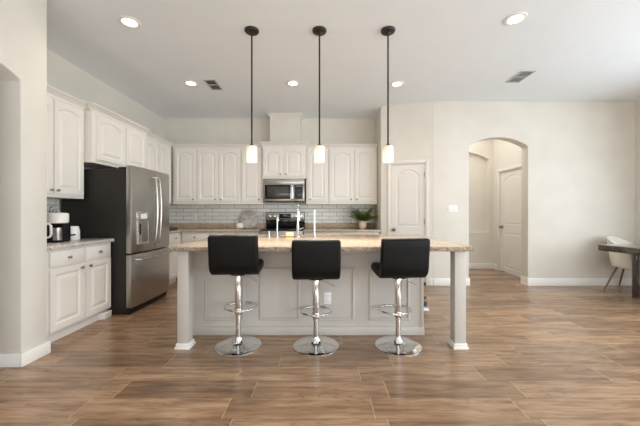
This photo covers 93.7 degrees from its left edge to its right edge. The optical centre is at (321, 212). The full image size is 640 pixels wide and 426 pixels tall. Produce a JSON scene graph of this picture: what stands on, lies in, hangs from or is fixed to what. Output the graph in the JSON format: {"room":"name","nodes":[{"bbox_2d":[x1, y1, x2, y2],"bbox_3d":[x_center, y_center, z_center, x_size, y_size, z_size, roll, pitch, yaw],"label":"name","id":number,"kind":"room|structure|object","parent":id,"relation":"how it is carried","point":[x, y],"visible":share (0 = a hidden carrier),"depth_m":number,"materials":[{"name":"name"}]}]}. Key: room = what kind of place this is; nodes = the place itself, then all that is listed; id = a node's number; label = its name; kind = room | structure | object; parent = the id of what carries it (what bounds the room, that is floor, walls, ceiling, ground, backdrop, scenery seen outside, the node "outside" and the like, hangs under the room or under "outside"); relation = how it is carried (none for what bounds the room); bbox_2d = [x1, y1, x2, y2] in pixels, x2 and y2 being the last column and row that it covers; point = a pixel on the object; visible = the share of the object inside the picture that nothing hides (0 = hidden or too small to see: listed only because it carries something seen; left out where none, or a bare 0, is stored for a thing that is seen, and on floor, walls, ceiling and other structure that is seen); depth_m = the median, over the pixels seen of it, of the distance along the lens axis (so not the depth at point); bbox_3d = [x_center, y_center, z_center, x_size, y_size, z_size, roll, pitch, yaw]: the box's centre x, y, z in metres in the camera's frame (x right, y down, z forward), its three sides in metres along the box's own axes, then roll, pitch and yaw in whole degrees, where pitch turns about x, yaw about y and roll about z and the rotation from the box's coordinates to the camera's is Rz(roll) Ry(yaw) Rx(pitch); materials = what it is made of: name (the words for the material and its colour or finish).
{"room":"kitchen","nodes":[
{"label":"kitchen","id":0,"kind":"room"},
{"bbox_2d":[0,0,46,353],"bbox_3d":[-3.442,-0.330,-0.421,2.115,3.100,6.057,0,0,0],"label":"wall","id":1,"kind":"structure","parent":0,"point":[23,23],"depth_m":2.38,"materials":[{"name":"paint"}]},
{"bbox_2d":[0,341,50,366],"bbox_3d":[-3.433,1.167,2.493,2.133,0.106,0.258,0,0,0],"label":"baseboard","id":2,"kind":"structure","parent":1,"relation":"attached to","point":[6,360],"depth_m":2.40,"materials":[{"name":"white wood"}]},
{"bbox_2d":[47,49,163,212],"bbox_3d":[-3.210,-0.330,4.289,0.160,3.100,3.362,0,0,0],"label":"wall","id":3,"kind":"structure","parent":0,"point":[63,75],"depth_m":4.07,"materials":[{"name":"paint"}]},
{"bbox_2d":[47,84,87,198],"bbox_3d":[-2.942,-0.728,3.103,0.385,1.125,0.875,0,0,0],"label":"upper cabinet","id":4,"kind":"object","parent":3,"relation":"attached to","point":[65,112],"visible":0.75,"depth_m":3.26,"materials":[{"name":"white wood"}]},
{"bbox_2d":[84,102,149,168],"bbox_3d":[-2.897,-0.945,4.063,0.475,0.690,1.150,0,0,0],"label":"upper cabinet","id":5,"kind":"object","parent":3,"relation":"attached to","point":[112,140],"visible":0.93,"depth_m":3.87,"materials":[{"name":"white wood"}]},
{"bbox_2d":[146,132,173,203],"bbox_3d":[-2.942,-0.728,5.108,0.385,1.125,0.932,0,0,0],"label":"upper cabinet","id":6,"kind":"object","parent":3,"relation":"attached to","point":[158,149],"visible":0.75,"depth_m":5.13,"materials":[{"name":"white wood"}]},
{"bbox_2d":[164,119,374,241],"bbox_3d":[-1.123,-0.330,6.025,4.335,3.100,0.130,0,0,0],"label":"wall","id":7,"kind":"structure","parent":0,"point":[176,131],"depth_m":5.97,"materials":[{"name":"paint"}]},
{"bbox_2d":[172,144,200,204],"bbox_3d":[-2.579,-0.728,5.768,0.451,1.125,0.375,0,0,0],"label":"upper cabinet","id":8,"kind":"object","parent":7,"relation":"attached to","point":[184,155],"visible":0.92,"depth_m":5.62,"materials":[{"name":"white wood"}]},
{"bbox_2d":[196,144,243,204],"bbox_3d":[-1.937,-0.728,5.768,0.831,1.125,0.375,0,0,0],"label":"upper cabinet","id":9,"kind":"object","parent":7,"relation":"attached to","point":[218,165],"visible":0.94,"depth_m":5.62,"materials":[{"name":"white wood"}]},
{"bbox_2d":[240,144,265,204],"bbox_3d":[-1.313,-0.728,5.768,0.411,1.125,0.375,0,0,0],"label":"upper cabinet","id":10,"kind":"object","parent":7,"relation":"attached to","point":[251,173],"visible":0.66,"depth_m":5.62,"materials":[{"name":"white wood"}]},
{"bbox_2d":[259,141,308,180],"bbox_3d":[-0.702,-0.977,5.732,0.924,0.677,0.445,0,0,0],"label":"upper cabinet","id":11,"kind":"object","parent":7,"relation":"attached to","point":[281,159],"visible":0.94,"depth_m":5.55,"materials":[{"name":"white wood"}]},
{"bbox_2d":[263,179,305,202],"bbox_3d":[-0.708,-0.417,5.729,0.765,0.425,0.452,0,0,0],"label":"microwave","id":12,"kind":"object","parent":11,"relation":"attached to","point":[274,190],"visible":1,"depth_m":5.56,"materials":[{"name":"metal"}]},
{"bbox_2d":[306,144,327,204],"bbox_3d":[-0.089,-0.728,5.768,0.414,1.125,0.375,0,0,0],"label":"upper cabinet","id":13,"kind":"object","parent":7,"relation":"attached to","point":[316,173],"visible":0.73,"depth_m":5.62,"materials":[{"name":"white wood"}]},
{"bbox_2d":[328,144,377,204],"bbox_3d":[0.579,-0.728,5.768,0.918,1.125,0.375,0,0,0],"label":"upper cabinet","id":14,"kind":"object","parent":7,"relation":"attached to","point":[352,168],"visible":1,"depth_m":5.62,"materials":[{"name":"white wood"}]},
{"bbox_2d":[270,118,300,140],"bbox_3d":[-0.700,-1.597,5.825,0.570,0.565,0.290,0,0,0],"label":"wall","id":15,"kind":"structure","parent":0,"point":[281,129],"depth_m":5.68,"materials":[{"name":"paint"}]},
{"bbox_2d":[267,113,302,121],"bbox_3d":[-0.700,-1.840,5.804,0.654,0.080,0.332,0,0,0],"label":"trim","id":16,"kind":"structure","parent":15,"relation":"attached to","point":[271,115],"depth_m":5.66,"materials":[{"name":"paint"}]},
{"bbox_2d":[0,269,639,425],"bbox_3d":[0.450,1.250,1.575,10.100,0.060,10.350,0,0,0],"label":"floor","id":17,"kind":"structure","parent":0,"point":[536,355],"depth_m":2.27,"materials":[{"name":"brown wood"}]},
{"bbox_2d":[47,242,111,341],"bbox_3d":[-2.787,0.781,3.116,0.677,0.878,0.870,0,0,0],"label":"base cabinet","id":18,"kind":"object","parent":17,"relation":"on","point":[78,278],"visible":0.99,"depth_m":3.05,"materials":[{"name":"white wood"}]},
{"bbox_2d":[47,238,113,250],"bbox_3d":[-2.793,0.320,3.111,0.670,0.040,0.892,0,0,0],"label":"countertop","id":19,"kind":"structure","parent":18,"relation":"on","point":[83,241],"depth_m":3.08,"materials":[{"name":"grey stone"}]},
{"bbox_2d":[47,223,52,238],"bbox_3d":[-2.758,0.197,2.930,0.248,0.205,0.164,0,0,0],"label":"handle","id":20,"kind":"object","parent":19,"relation":"on","point":[49,224],"visible":0.14,"depth_m":2.92,"materials":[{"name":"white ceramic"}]},
{"bbox_2d":[47,212,70,242],"bbox_3d":[-2.761,0.143,3.096,0.278,0.312,0.208,0,0,0],"label":"coffee maker","id":21,"kind":"object","parent":19,"relation":"on","point":[60,222],"visible":0.91,"depth_m":3.06,"materials":[{"name":"black plastic"}]},
{"bbox_2d":[47,240,64,242],"bbox_3d":[-2.772,0.288,3.057,0.235,0.022,0.084,0,0,0],"label":"drip tray","id":22,"kind":"object","parent":21,"relation":"on","point":[48,241],"depth_m":3.02,"materials":[{"name":"black plastic"}]},
{"bbox_2d":[52,227,62,239],"bbox_3d":[-2.695,0.212,3.055,0.080,0.127,0.080,0,0,0],"label":"coffee pot","id":23,"kind":"object","parent":21,"relation":"on","point":[57,231],"depth_m":3.03,"materials":[{"name":"metal"}]},
{"bbox_2d":[71,226,79,239],"bbox_3d":[-2.780,0.223,3.322,0.132,0.152,0.178,0,0,0],"label":"toaster","id":24,"kind":"object","parent":19,"relation":"on","point":[75,230],"visible":0.64,"depth_m":3.31,"materials":[{"name":"white plastic"}]},
{"bbox_2d":[62,165,172,314],"bbox_3d":[-2.634,0.324,4.017,0.943,1.783,0.894,0,0,0],"label":"refrigerator","id":25,"kind":"object","parent":17,"relation":"on","point":[129,205],"visible":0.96,"depth_m":3.58,"materials":[{"name":"silver metal"}]},
{"bbox_2d":[166,232,180,284],"bbox_3d":[-2.804,0.781,4.915,0.652,0.878,0.878,0,0,0],"label":"base cabinet","id":26,"kind":"object","parent":17,"relation":"on","point":[174,238],"visible":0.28,"depth_m":5.08,"materials":[{"name":"white wood"}]},
{"bbox_2d":[169,223,265,233],"bbox_3d":[-2.116,0.270,5.213,2.024,0.140,1.483,0,0,0],"label":"countertop","id":27,"kind":"structure","parent":26,"relation":"on","point":[182,227],"depth_m":5.94,"materials":[{"name":"beige stone"}]},
{"bbox_2d":[169,227,177,230],"bbox_3d":[-2.660,0.272,5.080,0.280,0.055,0.360,0,0,0],"label":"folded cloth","id":28,"kind":"object","parent":27,"relation":"on","point":[170,228],"visible":0.31,"depth_m":5.08,"materials":[{"name":"blue fabric"}]},
{"bbox_2d":[236,221,243,228],"bbox_3d":[-1.555,0.227,5.680,0.148,0.145,0.148,0,0,0],"label":"sugar bowl","id":29,"kind":"object","parent":27,"relation":"on","point":[238,225],"visible":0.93,"depth_m":5.62,"materials":[{"name":"white ceramic"}]},
{"bbox_2d":[240,210,257,227],"bbox_3d":[-1.430,0.116,5.881,0.366,0.360,0.092,0,0,0],"label":"serving board","id":30,"kind":"object","parent":27,"relation":"on","point":[249,218],"visible":0.91,"depth_m":5.87,"materials":[{"name":"stone"}]},
{"bbox_2d":[181,232,209,243],"bbox_3d":[-2.263,0.781,5.634,0.523,0.878,0.652,0,0,0],"label":"base cabinet","id":31,"kind":"object","parent":17,"relation":"on","point":[186,237],"visible":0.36,"depth_m":5.34,"materials":[{"name":"white wood"}]},
{"bbox_2d":[210,232,259,234],"bbox_3d":[-1.554,0.781,5.634,0.886,0.878,0.652,0,0,0],"label":"base cabinet","id":32,"kind":"object","parent":17,"relation":"on","point":[211,233],"visible":0.09,"depth_m":5.34,"materials":[{"name":"white wood"}]},
{"bbox_2d":[207,235,263,355],"bbox_3d":[-0.770,0.704,2.770,0.420,1.031,0.479,0,0,-3],"label":"bar stool","id":33,"kind":"object","parent":17,"relation":"on","point":[237,256],"visible":1,"depth_m":2.56,"materials":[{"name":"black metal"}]},
{"bbox_2d":[260,212,304,233],"bbox_3d":[-0.720,0.603,5.597,0.759,1.235,0.697,0,0,0],"label":"range","id":34,"kind":"object","parent":17,"relation":"on","point":[287,222],"visible":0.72,"depth_m":5.87,"materials":[{"name":"metal"}]},
{"bbox_2d":[260,228,304,230],"bbox_3d":[-0.720,0.302,5.590,0.759,0.024,0.580,0,0,0],"label":"cooktop","id":35,"kind":"object","parent":34,"relation":"in","point":[265,229],"depth_m":5.30,"materials":[{"name":"black glass"}]},
{"bbox_2d":[292,240,340,355],"bbox_3d":[-0.055,0.725,2.770,0.420,0.989,0.479,0,0,-2],"label":"bar stool","id":36,"kind":"object","parent":17,"relation":"on","point":[315,260],"visible":1,"depth_m":2.56,"materials":[{"name":"black leather"}]},
{"bbox_2d":[174,251,468,349],"bbox_3d":[-0.004,0.780,3.411,2.626,0.880,1.478,0,0,0],"label":"kitchen island","id":37,"kind":"object","parent":17,"relation":"on","point":[356,297],"visible":0.69,"depth_m":3.00,"materials":[{"name":"white wood"}]},
{"bbox_2d":[168,234,473,250],"bbox_3d":[-0.010,0.319,3.421,2.712,0.042,1.560,0,0,0],"label":"island countertop","id":38,"kind":"structure","parent":37,"relation":"on","point":[349,242],"depth_m":3.03,"materials":[{"name":"beige stone"}]},
{"bbox_2d":[275,215,278,236],"bbox_3d":[-0.562,0.158,3.803,0.044,0.278,0.130,0,0,0],"label":"water tap","id":39,"kind":"object","parent":38,"relation":"on","point":[277,218],"visible":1,"depth_m":3.75,"materials":[{"name":"silver metal"}]},
{"bbox_2d":[286,232,293,236],"bbox_3d":[-0.405,0.270,3.765,0.100,0.055,0.060,0,0,0],"label":"sponge","id":40,"kind":"object","parent":38,"relation":"on","point":[288,234],"visible":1,"depth_m":3.73,"materials":[{"name":"yellow"}]},
{"bbox_2d":[296,204,303,236],"bbox_3d":[-0.278,0.091,3.844,0.106,0.412,0.225,0,0,0],"label":"faucet","id":41,"kind":"object","parent":38,"relation":"on","point":[298,205],"visible":1,"depth_m":3.75,"materials":[{"name":"silver metal"}]},
{"bbox_2d":[324,292,330,303],"bbox_3d":[0.055,0.850,2.995,0.072,0.117,0.008,0,0,0],"label":"electrical outlet","id":42,"kind":"object","parent":37,"relation":"attached to","point":[327,295],"visible":1,"depth_m":2.99,"materials":[{"name":"white plastic"}]},
{"bbox_2d":[304,232,340,233],"bbox_3d":[0.007,0.781,5.634,0.668,0.878,0.652,0,0,0],"label":"base cabinet","id":43,"kind":"object","parent":17,"relation":"on","point":[304,232],"visible":0.07,"depth_m":5.36,"materials":[{"name":"white wood"}]},
{"bbox_2d":[341,232,379,233],"bbox_3d":[0.689,0.781,5.634,0.688,0.878,0.652,0,0,0],"label":"base cabinet","id":44,"kind":"object","parent":17,"relation":"on","point":[341,232],"visible":0.07,"depth_m":5.36,"materials":[{"name":"white wood"}]},
{"bbox_2d":[303,223,380,231],"bbox_3d":[0.352,0.270,5.638,1.375,0.140,0.635,0,0,0],"label":"countertop","id":45,"kind":"structure","parent":44,"relation":"on","point":[309,227],"depth_m":5.94,"materials":[{"name":"beige stone"}]},
{"bbox_2d":[345,206,377,228],"bbox_3d":[0.762,0.082,5.662,0.594,0.434,0.438,0,0,-24],"label":"potted fern","id":46,"kind":"object","parent":45,"relation":"on","point":[362,224],"visible":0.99,"depth_m":5.61,"materials":[{"name":"green plant"}]},
{"bbox_2d":[358,221,366,228],"bbox_3d":[0.765,0.223,5.660,0.156,0.152,0.156,0,0,0],"label":"pot","id":47,"kind":"object","parent":45,"relation":"on","point":[362,224],"depth_m":5.60,"materials":[{"name":"ceramic"}]},
{"bbox_2d":[371,238,429,355],"bbox_3d":[0.699,0.718,2.770,0.420,1.003,0.479,0,0,-4],"label":"bar stool","id":48,"kind":"object","parent":17,"relation":"on","point":[400,258],"visible":1,"depth_m":2.57,"materials":[{"name":"black leather"}]},
{"bbox_2d":[424,282,428,310],"bbox_3d":[1.235,1.035,3.830,0.210,0.370,0.180,0,0,0],"label":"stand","id":49,"kind":"object","parent":17,"relation":"on","point":[425,300],"visible":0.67,"depth_m":3.79,"materials":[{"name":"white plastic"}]},
{"bbox_2d":[424,296,426,307],"bbox_3d":[1.312,1.131,3.810,0.046,0.137,0.046,0,0,0],"label":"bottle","id":50,"kind":"object","parent":49,"relation":"on","point":[425,301],"depth_m":3.79,"materials":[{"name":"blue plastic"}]},
{"bbox_2d":[603,236,632,290],"bbox_3d":[4.781,0.800,4.637,0.622,0.849,0.558,0,0,-29],"label":"dining chair","id":51,"kind":"object","parent":17,"relation":"on","point":[619,260],"visible":0.59,"depth_m":4.65,"materials":[{"name":"white plastic"}]},
{"bbox_2d":[598,244,639,297],"bbox_3d":[4.624,0.840,3.995,1.050,0.760,0.950,0,0,-9],"label":"dining table","id":52,"kind":"object","parent":17,"relation":"on","point":[634,249],"visible":1,"depth_m":4.31,"materials":[{"name":"brown wood"}]},
{"bbox_2d":[47,0,639,118],"bbox_3d":[0.450,-1.920,1.575,10.100,0.080,10.350,0,0,0],"label":"ceiling","id":53,"kind":"structure","parent":0,"point":[441,50],"depth_m":3.51,"materials":[{"name":"paint"}]},
{"bbox_2d":[118,15,141,28],"bbox_3d":[-1.890,-1.873,2.950,0.200,0.010,0.200,0,0,0],"label":"recessed light","id":54,"kind":"object","parent":53,"relation":"in","point":[127,21],"visible":1,"depth_m":2.94,"materials":[{"name":"white plastic"}]},
{"bbox_2d":[183,80,197,85],"bbox_3d":[-1.896,-1.873,4.340,0.200,0.010,0.200,0,0,0],"label":"recessed light","id":55,"kind":"object","parent":53,"relation":"in","point":[186,82],"visible":1,"depth_m":4.33,"materials":[{"name":"white plastic"}]},
{"bbox_2d":[203,79,222,89],"bbox_3d":[-1.590,-1.874,4.390,0.170,0.011,0.350,0,0,0],"label":"ceiling vent","id":56,"kind":"object","parent":53,"relation":"in","point":[212,83],"visible":1,"depth_m":4.38,"materials":[{"name":"white plastic"}]},
{"bbox_2d":[244,26,258,162],"bbox_3d":[-0.722,-1.202,3.085,0.146,1.357,0.146,0,0,0],"label":"pendant light","id":57,"kind":"object","parent":53,"relation":"hanging from","point":[251,150],"visible":1,"depth_m":3.08,"materials":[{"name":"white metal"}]},
{"bbox_2d":[286,80,299,85],"bbox_3d":[-0.420,-1.873,4.340,0.200,0.010,0.200,0,0,0],"label":"recessed light","id":58,"kind":"object","parent":53,"relation":"in","point":[290,82],"visible":1,"depth_m":4.33,"materials":[{"name":"white plastic"}]},
{"bbox_2d":[312,26,326,162],"bbox_3d":[-0.026,-1.202,3.085,0.146,1.357,0.146,0,0,0],"label":"pendant light","id":59,"kind":"object","parent":53,"relation":"hanging from","point":[319,150],"visible":1,"depth_m":3.06,"materials":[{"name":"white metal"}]},
{"bbox_2d":[381,26,394,162],"bbox_3d":[0.679,-1.202,3.085,0.146,1.357,0.146,0,0,0],"label":"pendant light","id":60,"kind":"object","parent":53,"relation":"hanging from","point":[387,31],"visible":1,"depth_m":3.08,"materials":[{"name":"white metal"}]},
{"bbox_2d":[390,81,403,86],"bbox_3d":[1.090,-1.873,4.360,0.200,0.010,0.200,0,0,0],"label":"recessed light","id":61,"kind":"object","parent":53,"relation":"in","point":[395,83],"visible":1,"depth_m":4.34,"materials":[{"name":"white plastic"}]},
{"bbox_2d":[503,12,527,25],"bbox_3d":[1.870,-1.873,2.900,0.200,0.010,0.200,0,0,0],"label":"recessed light","id":62,"kind":"object","parent":53,"relation":"in","point":[516,18],"visible":1,"depth_m":2.89,"materials":[{"name":"white plastic"}]},
{"bbox_2d":[505,70,536,82],"bbox_3d":[2.730,-1.874,4.130,0.190,0.011,0.360,0,0,0],"label":"ceiling vent","id":63,"kind":"object","parent":53,"relation":"in","point":[523,74],"visible":1,"depth_m":4.11,"materials":[{"name":"grey metal"}]},
{"bbox_2d":[375,108,380,233],"bbox_3d":[1.095,-0.330,5.715,0.100,3.100,0.710,0,0,0],"label":"wall","id":64,"kind":"structure","parent":0,"point":[378,116],"depth_m":5.55,"materials":[{"name":"paint"}]},
{"bbox_2d":[381,101,432,277],"bbox_3d":[1.469,-0.330,5.227,0.862,3.100,0.100,0,0,19],"label":"wall","id":65,"kind":"structure","parent":0,"point":[410,125],"depth_m":5.16,"materials":[{"name":"paint"}]},
{"bbox_2d":[387,159,428,284],"bbox_3d":[1.484,0.158,5.190,0.685,2.125,0.160,0,0,19],"label":"door","id":66,"kind":"structure","parent":65,"relation":"in","point":[408,190],"depth_m":5.18,"materials":[{"name":"white wood"}]},
{"bbox_2d":[429,278,432,285],"bbox_3d":[1.829,1.157,5.043,0.060,0.125,0.014,0,0,19],"label":"baseboard","id":67,"kind":"structure","parent":65,"relation":"attached to","point":[430,279],"depth_m":5.03,"materials":[{"name":"white wood"}]},
{"bbox_2d":[469,139,492,262],"bbox_3d":[2.745,-0.330,6.625,2.490,3.100,0.150,0,0,0],"label":"wall","id":68,"kind":"structure","parent":0,"point":[481,152],"depth_m":6.61,"materials":[{"name":"paint"}]},
{"bbox_2d":[469,263,492,268],"bbox_3d":[2.620,1.157,6.543,2.240,0.125,0.014,0,0,0],"label":"baseboard","id":69,"kind":"structure","parent":68,"relation":"attached to","point":[471,265],"depth_m":6.54,"materials":[{"name":"white wood"}]},
{"bbox_2d":[493,139,521,263],"bbox_3d":[3.800,-0.330,5.880,0.120,3.100,1.340,0,0,0],"label":"wall","id":70,"kind":"structure","parent":0,"point":[506,154],"depth_m":6.36,"materials":[{"name":"paint"}]},
{"bbox_2d":[497,164,521,276],"bbox_3d":[3.769,0.152,5.928,0.142,2.135,0.915,0,0,0],"label":"door","id":71,"kind":"structure","parent":70,"relation":"in","point":[509,179],"depth_m":6.03,"materials":[{"name":"white wood"}]},
{"bbox_2d":[433,101,634,285],"bbox_3d":[3.565,-0.330,5.125,3.410,3.100,0.170,0,0,0],"label":"wall","id":72,"kind":"structure","parent":0,"point":[578,157],"depth_m":5.04,"materials":[{"name":"paint"}]},
{"bbox_2d":[433,278,469,285],"bbox_3d":[2.177,1.157,5.118,0.614,0.125,0.184,0,0,0],"label":"baseboard","id":73,"kind":"structure","parent":72,"relation":"attached to","point":[436,281],"depth_m":5.03,"materials":[{"name":"white wood"}]},
{"bbox_2d":[448,205,456,211],"bbox_3d":[2.190,-0.070,5.035,0.165,0.117,0.008,0,0,0],"label":"light switch","id":74,"kind":"object","parent":72,"relation":"attached to","point":[451,208],"visible":1,"depth_m":5.03,"materials":[{"name":"white plastic"}]},
{"bbox_2d":[521,276,631,285],"bbox_3d":[4.359,1.157,5.118,1.822,0.125,0.184,0,0,0],"label":"baseboard","id":75,"kind":"structure","parent":72,"relation":"attached to","point":[526,281],"depth_m":5.03,"materials":[{"name":"white wood"}]},
{"bbox_2d":[635,100,639,243],"bbox_3d":[5.340,-0.330,0.880,0.140,3.100,8.660,0,0,0],"label":"wall","id":76,"kind":"structure","parent":0,"point":[637,103],"depth_m":5.01,"materials":[{"name":"paint"}]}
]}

